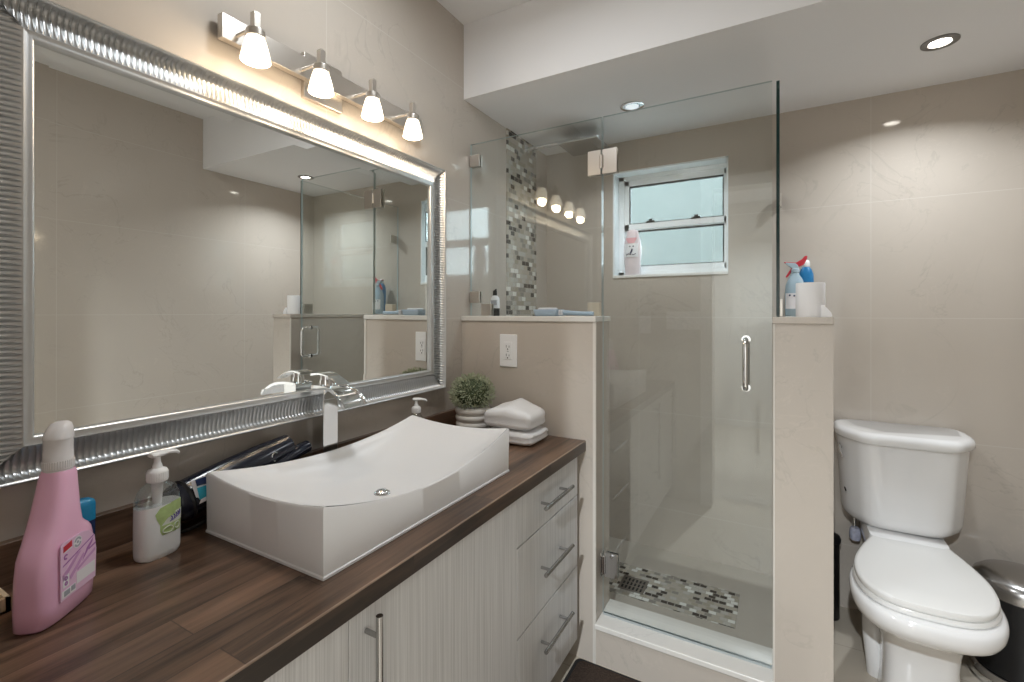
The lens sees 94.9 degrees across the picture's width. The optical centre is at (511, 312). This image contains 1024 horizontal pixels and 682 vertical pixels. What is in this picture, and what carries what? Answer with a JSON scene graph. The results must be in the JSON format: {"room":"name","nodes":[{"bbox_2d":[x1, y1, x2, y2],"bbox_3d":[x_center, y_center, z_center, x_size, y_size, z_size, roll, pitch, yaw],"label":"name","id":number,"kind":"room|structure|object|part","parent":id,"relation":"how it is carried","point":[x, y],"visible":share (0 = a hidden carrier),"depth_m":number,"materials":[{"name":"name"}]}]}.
{"room":"bathroom","nodes":[
{"label":"bathroom","id":0,"kind":"room"},
{"bbox_2d":[0,0,546,541],"bbox_3d":[-0.441,-0.005,1.677,0.120,2.510,2.624,0,0,30],"label":"wall","id":1,"kind":"structure","parent":0,"point":[413,50],"depth_m":1.56,"materials":[{"name":"paint"}]},
{"bbox_2d":[0,0,445,487],"bbox_3d":[-0.571,-0.131,1.292,0.034,0.843,1.230,0,0,30],"label":"wall mirror","id":2,"kind":"object","parent":1,"relation":"attached to","point":[184,243],"visible":0.94,"depth_m":1.02,"materials":[{"name":"silver metal"}]},
{"bbox_2d":[0,408,456,587],"bbox_3d":[-0.584,0.423,1.282,0.019,0.071,1.555,0,0,30],"label":"backsplash","id":3,"kind":"structure","parent":1,"relation":"attached to","point":[114,527],"depth_m":0.92,"materials":[{"name":"brown wood"}]},
{"bbox_2d":[217,10,422,140],"bbox_3d":[-0.465,-0.650,1.373,0.138,0.144,0.704,0,0,30],"label":"vanity light","id":4,"kind":"object","parent":1,"relation":"attached to","point":[323,85],"visible":1,"depth_m":1.26,"materials":[{"name":"silver metal"}]},
{"bbox_3d":[-0.612,-0.661,1.093,0.094,0.058,0.041,0,0,30],"label":"lamp arm","id":5,"kind":"part","parent":4,"relation":"part of","materials":[{"name":"silver metal"}]},
{"bbox_3d":[-0.589,-0.607,1.080,0.065,0.057,0.065,0,0,30],"label":"lamp shade","id":6,"kind":"part","parent":4,"relation":"part of","materials":[{"name":"white glass"}]},
{"bbox_3d":[-0.524,-0.661,1.248,0.094,0.058,0.041,0,0,30],"label":"lamp arm","id":7,"kind":"part","parent":4,"relation":"part of","materials":[{"name":"silver metal"}]},
{"bbox_3d":[-0.502,-0.607,1.235,0.065,0.057,0.065,0,0,30],"label":"lamp shade","id":8,"kind":"part","parent":4,"relation":"part of","materials":[{"name":"white glass"}]},
{"bbox_3d":[-0.546,-0.659,1.355,0.014,0.125,0.130,0,0,30],"label":"plate","id":9,"kind":"part","parent":4,"relation":"part of","materials":[{"name":"silver metal"}]},
{"bbox_3d":[-0.436,-0.661,1.405,0.094,0.058,0.041,0,0,30],"label":"lamp arm","id":10,"kind":"part","parent":4,"relation":"part of","materials":[{"name":"silver metal"}]},
{"bbox_3d":[-0.413,-0.607,1.392,0.065,0.057,0.065,0,0,30],"label":"lamp shade","id":11,"kind":"part","parent":4,"relation":"part of","materials":[{"name":"white glass"}]},
{"bbox_3d":[-0.349,-0.661,1.558,0.094,0.058,0.041,0,0,30],"label":"lamp arm","id":12,"kind":"part","parent":4,"relation":"part of","materials":[{"name":"silver metal"}]},
{"bbox_3d":[-0.326,-0.607,1.545,0.065,0.057,0.065,0,0,30],"label":"lamp shade","id":13,"kind":"part","parent":4,"relation":"part of","materials":[{"name":"white glass"}]},
{"bbox_2d":[506,128,535,315],"bbox_3d":[0.052,0.146,2.421,0.006,2.088,0.315,0,0,30],"label":"mosaic strip","id":14,"kind":"object","parent":1,"relation":"attached to","point":[520,166],"visible":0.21,"depth_m":2.40,"materials":[{"name":"multicoloured tile"}]},
{"bbox_2d":[525,135,609,155],"bbox_3d":[0.258,-0.849,2.359,0.425,0.073,0.200,0,0,30],"label":"shower head","id":15,"kind":"object","parent":1,"relation":"attached to","point":[574,146],"visible":0.88,"depth_m":2.31},
{"bbox_3d":[0.219,-0.852,2.381,0.335,0.066,0.060,0,0,30],"label":"arm","id":16,"kind":"part","parent":15,"relation":"part of","materials":[{"name":"silver metal"}]},
{"bbox_3d":[0.356,-0.817,2.304,0.200,0.010,0.200,0,0,30],"label":"spray plate","id":17,"kind":"part","parent":15,"relation":"part of","materials":[{"name":"metal"}]},
{"bbox_2d":[437,0,530,24],"bbox_3d":[0.494,-1.260,1.147,2.230,0.100,2.624,0,0,30],"label":"ceiling","id":18,"kind":"structure","parent":0,"point":[465,11],"depth_m":1.86,"materials":[{"name":"white paint"}]},
{"bbox_2d":[462,321,608,661],"bbox_3d":[0.084,0.641,1.892,0.582,1.218,0.161,0,0,30],"label":"wall","id":19,"kind":"structure","parent":0,"point":[553,372],"depth_m":1.74,"materials":[{"name":"paint"}]},
{"bbox_2d":[500,334,516,366],"bbox_3d":[-0.015,0.148,1.850,0.078,0.128,0.009,0,0,30],"label":"power outlet","id":20,"kind":"object","parent":19,"relation":"attached to","point":[508,342],"visible":1,"depth_m":1.85,"materials":[{"name":"white plastic"}]},
{"bbox_2d":[504,342,511,358],"bbox_3d":[-0.016,0.148,1.848,0.034,0.068,0.004,0,0,30],"label":"receptacle","id":21,"kind":"object","parent":20,"relation":"attached to","point":[507,345],"depth_m":1.85,"materials":[{"name":"white plastic"}]},
{"bbox_2d":[461,316,609,321],"bbox_3d":[0.085,0.022,1.890,0.586,0.020,0.171,0,0,30],"label":"cap","id":22,"kind":"object","parent":19,"relation":"on","point":[463,318],"visible":0.91,"depth_m":1.78,"materials":[{"name":"stone"}]},
{"bbox_2d":[490,289,499,315],"bbox_3d":[-0.073,-0.045,1.992,0.040,0.114,0.033,0,0,12],"label":"lotion bottle","id":23,"kind":"object","parent":22,"relation":"on","point":[494,300],"visible":0.87,"depth_m":1.98,"materials":[{"name":"white plastic"}]},
{"bbox_2d":[470,117,601,315],"bbox_3d":[0.078,-0.355,1.875,0.583,0.732,0.024,0,0,30],"label":"glass panel","id":24,"kind":"object","parent":22,"relation":"on","point":[475,160],"visible":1,"depth_m":2.00,"materials":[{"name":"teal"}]},
{"bbox_2d":[533,308,563,315],"bbox_3d":[0.145,-0.004,1.871,0.110,0.033,0.072,0,0,30],"label":"soap dish","id":25,"kind":"object","parent":22,"relation":"on","point":[540,311],"visible":0.84,"depth_m":1.84,"materials":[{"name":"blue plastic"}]},
{"bbox_2d":[558,310,593,315],"bbox_3d":[0.246,-0.001,1.798,0.133,0.022,0.043,0,0,30],"label":"razor","id":26,"kind":"object","parent":22,"relation":"on","point":[560,312],"visible":1,"depth_m":1.80,"materials":[{"name":"blue plastic"}]},
{"bbox_2d":[587,302,600,315],"bbox_3d":[0.317,-0.014,1.806,0.048,0.052,0.025,0,0,30],"label":"soap box","id":27,"kind":"object","parent":22,"relation":"on","point":[595,307],"visible":0.73,"depth_m":1.79,"materials":[{"name":"beige"}]},
{"bbox_2d":[593,322,774,681],"bbox_3d":[0.538,0.641,1.543,0.568,1.218,0.007,0,0,30],"label":"strip","id":28,"kind":"object","parent":19,"relation":"attached to","point":[594,323],"visible":1,"depth_m":1.68,"materials":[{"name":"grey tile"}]},
{"bbox_2d":[609,536,772,648],"bbox_3d":[0.530,1.219,2.114,1.139,0.062,0.666,0,0,30],"label":"floor","id":29,"kind":"structure","parent":0,"point":[754,622],"depth_m":2.00,"materials":[{"name":"tile"}]},
{"bbox_2d":[617,575,648,594],"bbox_3d":[0.531,1.187,2.055,0.110,0.003,0.110,0,0,30],"label":"shower drain","id":30,"kind":"object","parent":29,"relation":"on","point":[636,585],"visible":1,"depth_m":2.05,"materials":[{"name":"silver metal"}]},
{"bbox_2d":[464,0,1023,155],"bbox_3d":[0.881,-1.054,1.831,2.030,0.312,0.814,0,0,30],"label":"ceiling","id":31,"kind":"structure","parent":0,"point":[533,65],"depth_m":1.73,"materials":[{"name":"white paint"}]},
{"bbox_2d":[620,101,643,111],"bbox_3d":[0.521,-0.895,2.039,0.100,0.005,0.100,0,0,30],"label":"recessed light","id":32,"kind":"object","parent":31,"relation":"in","point":[631,105],"visible":0.94,"depth_m":2.03,"materials":[{"name":"silver metal"}]},
{"bbox_2d":[920,33,960,50],"bbox_3d":[1.418,-0.895,1.558,0.100,0.005,0.100,0,0,30],"label":"recessed light","id":33,"kind":"object","parent":31,"relation":"in","point":[942,41],"visible":1,"depth_m":1.55,"materials":[{"name":"grey glass"}]},
{"bbox_2d":[551,606,982,681],"bbox_3d":[0.494,1.300,1.147,2.230,0.100,2.624,0,0,30],"label":"floor","id":34,"kind":"structure","parent":0,"point":[849,652],"depth_m":1.70,"materials":[{"name":"tile"}]},
{"bbox_2d":[264,457,576,681],"bbox_3d":[-0.352,0.874,1.133,0.560,0.752,1.525,0,0,30],"label":"vanity cabinet","id":35,"kind":"object","parent":34,"relation":"on","point":[500,604],"visible":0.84,"depth_m":1.14,"materials":[{"name":"grey wood"}]},
{"bbox_2d":[0,427,585,681],"bbox_3d":[-0.354,0.478,1.153,0.548,0.038,1.555,0,0,30],"label":"countertop","id":36,"kind":"structure","parent":35,"relation":"on","point":[212,608],"depth_m":0.74,"materials":[{"name":"brown wood"}]},
{"bbox_2d":[0,588,10,614],"bbox_3d":[-0.858,0.448,0.665,0.092,0.022,0.188,0,0,30],"label":"wooden tray","id":37,"kind":"object","parent":36,"relation":"on","point":[5,599],"visible":1,"depth_m":0.72,"materials":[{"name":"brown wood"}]},
{"bbox_2d":[12,420,95,634],"bbox_3d":[-0.701,0.314,0.723,0.057,0.290,0.115,0,0,-10],"label":"spray bottle","id":38,"kind":"object","parent":36,"relation":"on","point":[55,569],"visible":1,"depth_m":0.70,"materials":[{"name":"pink plastic"}]},
{"bbox_2d":[63,540,71,552],"bbox_3d":[-0.669,0.352,0.708,0.001,0.012,0.017,0,0,-10],"label":"print","id":39,"kind":"object","parent":38,"relation":"on","point":[67,544],"depth_m":0.71,"materials":[{"name":"red paper"}]},
{"bbox_2d":[64,584,74,596],"bbox_3d":[-0.670,0.420,0.712,0.001,0.009,0.022,0,0,-10],"label":"print","id":40,"kind":"object","parent":38,"relation":"attached to","point":[69,589],"depth_m":0.71,"materials":[{"name":"grey"}]},
{"bbox_2d":[73,535,81,547],"bbox_3d":[-0.673,0.354,0.729,0.012,0.018,0.014,0,0,30],"label":"print","id":41,"kind":"object","parent":38,"relation":"on","point":[77,539],"depth_m":0.73,"materials":[{"name":"white"}]},
{"bbox_2d":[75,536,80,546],"bbox_3d":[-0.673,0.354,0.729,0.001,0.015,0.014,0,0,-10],"label":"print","id":42,"kind":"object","parent":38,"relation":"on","point":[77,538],"depth_m":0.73,"materials":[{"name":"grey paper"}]},
{"bbox_2d":[62,559,94,599],"bbox_3d":[-0.674,0.409,0.732,0.045,0.033,0.054,0,0,30],"label":"print","id":43,"kind":"object","parent":38,"relation":"attached to","point":[79,574],"depth_m":0.73,"materials":[{"name":"pink paper"}]},
{"bbox_2d":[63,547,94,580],"bbox_3d":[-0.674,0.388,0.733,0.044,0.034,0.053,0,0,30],"label":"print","id":44,"kind":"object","parent":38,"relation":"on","point":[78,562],"depth_m":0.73,"materials":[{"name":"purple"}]},
{"bbox_2d":[63,534,95,566],"bbox_3d":[-0.674,0.374,0.734,0.045,0.030,0.054,0,0,30],"label":"print","id":45,"kind":"object","parent":38,"relation":"on","point":[80,551],"depth_m":0.73,"materials":[{"name":"purple paper"}]},
{"bbox_2d":[80,497,95,540],"bbox_3d":[-0.772,0.396,0.829,0.030,0.126,0.059,0,0,30],"label":"bottle","id":46,"kind":"object","parent":36,"relation":"on","point":[88,504],"visible":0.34,"depth_m":0.84,"materials":[{"name":"blue plastic"}]},
{"bbox_2d":[133,449,180,563],"bbox_3d":[-0.674,0.361,0.895,0.050,0.196,0.078,0,0,30],"label":"soap dispenser","id":47,"kind":"object","parent":36,"relation":"on","point":[157,521],"visible":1,"depth_m":0.88,"materials":[{"name":"white plastic"}]},
{"bbox_2d":[162,520,178,532],"bbox_3d":[-0.649,0.408,0.896,0.004,0.016,0.034,0,0,16],"label":"print","id":48,"kind":"object","parent":47,"relation":"attached to","point":[168,526],"depth_m":0.89},
{"bbox_3d":[-0.650,0.389,0.899,0.005,0.020,0.043,0,0,9],"label":"label panel","id":49,"kind":"part","parent":47,"relation":"part of","materials":[{"name":"green paper"}]},
{"bbox_2d":[162,435,311,532],"bbox_3d":[-0.625,0.385,1.099,0.086,0.148,0.336,0,0,30],"label":"hair dryer","id":50,"kind":"object","parent":36,"relation":"on","point":[281,449],"visible":0.51,"depth_m":1.06,"materials":[{"name":"black plastic"}]},
{"bbox_3d":[-0.693,0.438,0.988,0.088,0.042,0.048,0,0,-9],"label":"power cord","id":51,"kind":"part","parent":50,"relation":"part of","materials":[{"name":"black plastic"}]},
{"bbox_3d":[-0.592,0.372,1.132,0.046,0.073,0.245,0,0,30],"label":"handle","id":52,"kind":"part","parent":50,"relation":"part of","materials":[{"name":"black plastic"}]},
{"bbox_2d":[310,371,366,455],"bbox_3d":[-0.477,0.311,1.273,0.155,0.296,0.076,0,0,30],"label":"waterfall faucet","id":53,"kind":"object","parent":36,"relation":"on","point":[326,396],"visible":0.91,"depth_m":1.27,"materials":[{"name":"silver metal"}]},
{"bbox_3d":[-0.497,0.183,1.284,0.110,0.041,0.042,0,0,30],"label":"lever","id":54,"kind":"part","parent":53,"relation":"part of","materials":[{"name":"silver metal"}]},
{"bbox_3d":[-0.474,0.222,1.271,0.148,0.054,0.076,0,0,30],"label":"spout","id":55,"kind":"part","parent":53,"relation":"part of","materials":[{"name":"silver metal"}]},
{"bbox_2d":[206,415,508,580],"bbox_3d":[-0.324,0.396,1.170,0.366,0.126,0.639,0,0,30],"label":"vessel sink","id":56,"kind":"object","parent":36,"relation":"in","point":[317,516],"visible":1,"depth_m":1.05,"materials":[{"name":"white ceramic"}]},
{"bbox_2d":[412,398,426,417],"bbox_3d":[-0.333,0.377,1.638,0.062,0.164,0.058,0,0,30],"label":"soap dispenser","id":57,"kind":"object","parent":36,"relation":"on","point":[415,409],"visible":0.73,"depth_m":1.63,"materials":[{"name":"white plastic"}]},
{"bbox_2d":[447,372,496,427],"bbox_3d":[-0.151,0.340,1.781,0.192,0.238,0.192,0,0,30],"label":"potted plant","id":58,"kind":"object","parent":36,"relation":"on","point":[471,392],"visible":0.9,"depth_m":1.73,"materials":[{"name":"green plant"}]},
{"bbox_3d":[-0.147,0.405,1.778,0.134,0.108,0.134,0,0,30],"label":"pot","id":59,"kind":"part","parent":58,"relation":"part of","materials":[{"name":"white ceramic"}]},
{"bbox_2d":[491,425,547,445],"bbox_3d":[0.018,0.433,1.702,0.193,0.050,0.166,0,0,30],"label":"folded towel","id":60,"kind":"object","parent":36,"relation":"on","point":[518,437],"visible":0.52,"depth_m":1.62,"materials":[{"name":"white fabric"}]},
{"bbox_2d":[484,398,544,430],"bbox_3d":[0.011,0.363,1.707,0.195,0.095,0.156,0,0,30],"label":"folded towel","id":61,"kind":"object","parent":60,"relation":"on","point":[518,414],"visible":1,"depth_m":1.65,"materials":[{"name":"white fabric"}]},
{"bbox_3d":[-0.402,0.831,0.573,0.020,0.658,0.492,0,0,30],"label":"door","id":62,"kind":"part","parent":35,"relation":"part of","materials":[{"name":"laminate"}]},
{"bbox_3d":[-0.237,0.733,0.807,0.040,0.435,0.012,0,0,30],"label":"handle","id":63,"kind":"part","parent":35,"relation":"part of","materials":[{"name":"silver metal"}]},
{"bbox_3d":[-0.138,0.831,1.040,0.020,0.658,0.578,0,0,30],"label":"door","id":64,"kind":"part","parent":35,"relation":"part of","materials":[{"name":"laminate"}]},
{"bbox_3d":[0.115,1.030,1.487,0.020,0.260,0.443,0,0,30],"label":"drawer","id":65,"kind":"part","parent":35,"relation":"part of","materials":[{"name":"laminate"}]},
{"bbox_3d":[0.115,0.772,1.487,0.020,0.247,0.443,0,0,30],"label":"drawer","id":66,"kind":"part","parent":35,"relation":"part of","materials":[{"name":"laminate"}]},
{"bbox_3d":[0.115,0.574,1.487,0.020,0.143,0.443,0,0,30],"label":"drawer","id":67,"kind":"part","parent":35,"relation":"part of","materials":[{"name":"laminate"}]},
{"bbox_3d":[0.138,0.992,1.470,0.040,0.012,0.209,0,0,30],"label":"handle","id":68,"kind":"part","parent":35,"relation":"part of","materials":[{"name":"silver metal"}]},
{"bbox_3d":[0.138,0.768,1.470,0.040,0.012,0.209,0,0,30],"label":"handle","id":69,"kind":"part","parent":35,"relation":"part of","materials":[{"name":"silver metal"}]},
{"bbox_3d":[0.138,0.573,1.470,0.040,0.012,0.209,0,0,30],"label":"handle","id":70,"kind":"part","parent":35,"relation":"part of","materials":[{"name":"silver metal"}]},
{"bbox_2d":[563,658,640,681],"bbox_3d":[0.388,1.240,1.223,0.730,0.020,0.670,0,0,30],"label":"bath mat","id":71,"kind":"object","parent":34,"relation":"on","point":[582,670],"visible":1,"depth_m":1.60,"materials":[{"name":"black"}]},
{"bbox_2d":[596,630,745,681],"bbox_3d":[0.579,1.188,1.611,0.557,0.125,0.161,0,0,30],"label":"curb","id":72,"kind":"object","parent":34,"relation":"on","point":[645,664],"visible":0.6,"depth_m":1.59,"materials":[{"name":"tile"}]},
{"bbox_2d":[595,599,772,681],"bbox_3d":[0.579,1.116,1.610,0.557,0.018,0.175,0,0,30],"label":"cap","id":73,"kind":"object","parent":72,"relation":"on","point":[746,671],"visible":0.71,"depth_m":1.58,"materials":[{"name":"stone"}]},
{"bbox_2d":[588,81,771,668],"bbox_3d":[0.548,0.193,1.609,0.599,1.828,0.119,0,0,30],"label":"shower door","id":74,"kind":"structure","parent":73,"relation":"on","point":[605,162],"depth_m":1.70,"materials":[{"name":"clear glass"}]},
{"bbox_3d":[0.746,0.160,1.497,0.026,0.178,0.119,0,0,30],"label":"pull handle","id":75,"kind":"part","parent":74,"relation":"part of","materials":[{"name":"silver metal"}]},
{"bbox_2d":[834,532,840,620],"bbox_3d":[1.310,1.042,1.942,0.082,0.415,0.082,0,0,30],"label":"toilet brush","id":76,"kind":"object","parent":34,"relation":"on","point":[837,540],"visible":0.24,"depth_m":1.91,"materials":[{"name":"black plastic"}]},
{"bbox_3d":[1.310,0.886,1.942,0.082,0.103,0.082,0,0,30],"label":"lid","id":77,"kind":"part","parent":76,"relation":"part of","materials":[{"name":"black plastic"}]},
{"bbox_2d":[834,419,1009,681],"bbox_3d":[1.366,0.852,1.581,0.420,0.807,0.763,0,0,30],"label":"toilet","id":78,"kind":"object","parent":34,"relation":"on","point":[923,608],"visible":1,"depth_m":1.61,"materials":[{"name":"white ceramic"}]},
{"bbox_3d":[1.311,0.544,1.868,0.032,0.044,0.080,0,0,30],"label":"flush lever","id":79,"kind":"part","parent":78,"relation":"part of","materials":[{"name":"silver metal"}]},
{"bbox_3d":[1.495,0.653,1.808,0.400,0.326,0.236,0,0,30],"label":"tank","id":80,"kind":"part","parent":78,"relation":"part of","materials":[{"name":"white ceramic"}]},
{"bbox_3d":[1.489,0.469,1.798,0.420,0.042,0.264,0,0,30],"label":"tank lid","id":81,"kind":"part","parent":78,"relation":"part of","materials":[{"name":"white ceramic"}]},
{"bbox_3d":[1.299,0.848,1.506,0.350,0.016,0.491,0,0,30],"label":"seat","id":82,"kind":"part","parent":78,"relation":"part of","materials":[{"name":"white plastic"}]},
{"bbox_3d":[1.299,0.831,1.506,0.343,0.028,0.485,0,0,30],"label":"lid","id":83,"kind":"part","parent":78,"relation":"part of","materials":[{"name":"white plastic"}]},
{"bbox_2d":[966,559,1023,681],"bbox_3d":[1.728,1.060,1.587,0.283,0.380,0.283,0,0,-15],"label":"pedal bin","id":84,"kind":"object","parent":34,"relation":"on","point":[1006,578],"visible":0.66,"depth_m":1.54,"materials":[{"name":"silver metal"}]},
{"bbox_3d":[1.729,0.907,1.589,0.260,0.075,0.260,0,0,30],"label":"lid","id":85,"kind":"part","parent":84,"relation":"part of","materials":[{"name":"silver metal"}]},
{"bbox_2d":[547,69,1023,610],"bbox_3d":[1.121,0.020,2.254,2.030,2.460,0.160,0,0,30],"label":"wall","id":86,"kind":"structure","parent":0,"point":[908,205],"depth_m":2.02,"materials":[{"name":"paint"}]},
{"bbox_2d":[613,156,727,275],"bbox_3d":[0.799,-0.465,2.392,0.558,0.557,0.087,0,0,30],"label":"window frame","id":87,"kind":"structure","parent":86,"relation":"in","point":[724,159],"depth_m":2.44,"materials":[{"name":"white"}]},
{"bbox_2d":[613,271,727,277],"bbox_3d":[0.802,-0.191,2.397,0.558,0.014,0.106,0,0,30],"label":"window sill","id":88,"kind":"structure","parent":86,"relation":"attached to","point":[716,272],"depth_m":2.34,"materials":[{"name":"white"}]},
{"bbox_2d":[624,229,641,274],"bbox_3d":[0.635,-0.319,2.479,0.092,0.241,0.064,0,0,30],"label":"shampoo bottle","id":89,"kind":"object","parent":88,"relation":"on","point":[632,244],"visible":0.94,"depth_m":2.46,"materials":[{"name":"white plastic"}]},
{"bbox_2d":[626,237,636,242],"bbox_3d":[0.624,-0.379,2.458,0.060,0.028,0.004,0,0,30],"label":"print","id":90,"kind":"object","parent":89,"relation":"on","point":[628,239],"depth_m":2.46,"materials":[{"name":"pink paper"}]},
{"bbox_2d":[619,163,725,274],"bbox_3d":[0.833,-0.470,2.453,0.558,0.545,0.068,0,0,30],"label":"window","id":91,"kind":"structure","parent":86,"relation":"in","point":[679,216],"depth_m":2.43,"materials":[{"name":"white"}]},
{"bbox_3d":[0.838,-0.581,2.442,0.506,0.265,0.030,0,0,30],"label":"sash","id":92,"kind":"part","parent":91,"relation":"part of","materials":[{"name":"white"}]},
{"bbox_3d":[0.847,-0.348,2.457,0.506,0.252,0.030,0,0,30],"label":"sash","id":93,"kind":"part","parent":91,"relation":"part of","materials":[{"name":"white"}]},
{"bbox_3d":[0.844,-0.581,2.437,0.468,0.205,0.004,0,0,30],"label":"pane","id":94,"kind":"part","parent":91,"relation":"part of","materials":[{"name":"clear glass"}]},
{"bbox_3d":[0.852,-0.348,2.452,0.468,0.192,0.004,0,0,30],"label":"pane","id":95,"kind":"part","parent":91,"relation":"part of","materials":[{"name":"clear glass"}]},
{"bbox_2d":[849,517,860,540],"bbox_3d":[1.422,0.876,1.952,0.040,0.112,0.071,0,0,30],"label":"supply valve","id":96,"kind":"object","parent":86,"relation":"attached to","point":[854,531],"visible":0.98,"depth_m":1.93,"materials":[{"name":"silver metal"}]},
{"bbox_3d":[1.413,0.907,1.935,0.040,0.050,0.033,0,0,30],"label":"knob","id":97,"kind":"part","parent":96,"relation":"part of","materials":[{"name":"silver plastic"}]},
{"bbox_2d":[775,324,833,681],"bbox_3d":[1.050,0.641,1.727,0.148,1.218,0.827,0,0,30],"label":"wall","id":98,"kind":"structure","parent":0,"point":[804,353],"depth_m":1.37,"materials":[{"name":"paint"}]},
{"bbox_2d":[772,316,833,323],"bbox_3d":[1.047,0.022,1.726,0.153,0.020,0.833,0,0,30],"label":"cap","id":99,"kind":"object","parent":98,"relation":"on","point":[775,319],"visible":0.87,"depth_m":1.36,"materials":[{"name":"stone"}]},
{"bbox_2d":[776,80,782,316],"bbox_3d":[1.015,-0.355,1.785,0.018,0.732,0.755,0,0,30],"label":"glass","id":100,"kind":"object","parent":99,"relation":"on","point":[779,302],"visible":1,"depth_m":1.46,"materials":[{"name":"teal"}]},
{"bbox_3d":[1.011,-0.355,1.787,0.009,0.731,0.755,0,0,30],"label":"pane","id":101,"kind":"part","parent":100,"relation":"part of","materials":[{"name":"clear glass"}]},
{"bbox_2d":[784,256,806,315],"bbox_3d":[1.196,-0.113,1.982,0.084,0.250,0.058,0,0,30],"label":"trigger spray","id":102,"kind":"object","parent":99,"relation":"on","point":[790,288],"visible":0.81,"depth_m":1.97,"materials":[{"name":"blue"}]},
{"bbox_2d":[785,272,803,315],"bbox_3d":[1.195,-0.079,1.984,0.074,0.182,0.056,0,0,30],"label":"bottle","id":103,"kind":"object","parent":102,"relation":"attached to","point":[790,288],"depth_m":1.97,"materials":[{"name":"blue plastic"}]},
{"bbox_2d":[799,260,813,281],"bbox_3d":[1.266,-0.108,2.024,0.058,0.240,0.053,0,0,30],"label":"bottle","id":104,"kind":"object","parent":99,"relation":"on","point":[806,273],"visible":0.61,"depth_m":2.01,"materials":[{"name":"blue plastic"}]},
{"bbox_2d":[796,282,831,316],"bbox_3d":[0.918,-0.040,1.434,0.091,0.104,0.077,0,0,30],"label":"toilet roll","id":105,"kind":"object","parent":99,"relation":"on","point":[810,296],"visible":0.98,"depth_m":1.40,"materials":[{"name":"white paper"}]}
]}

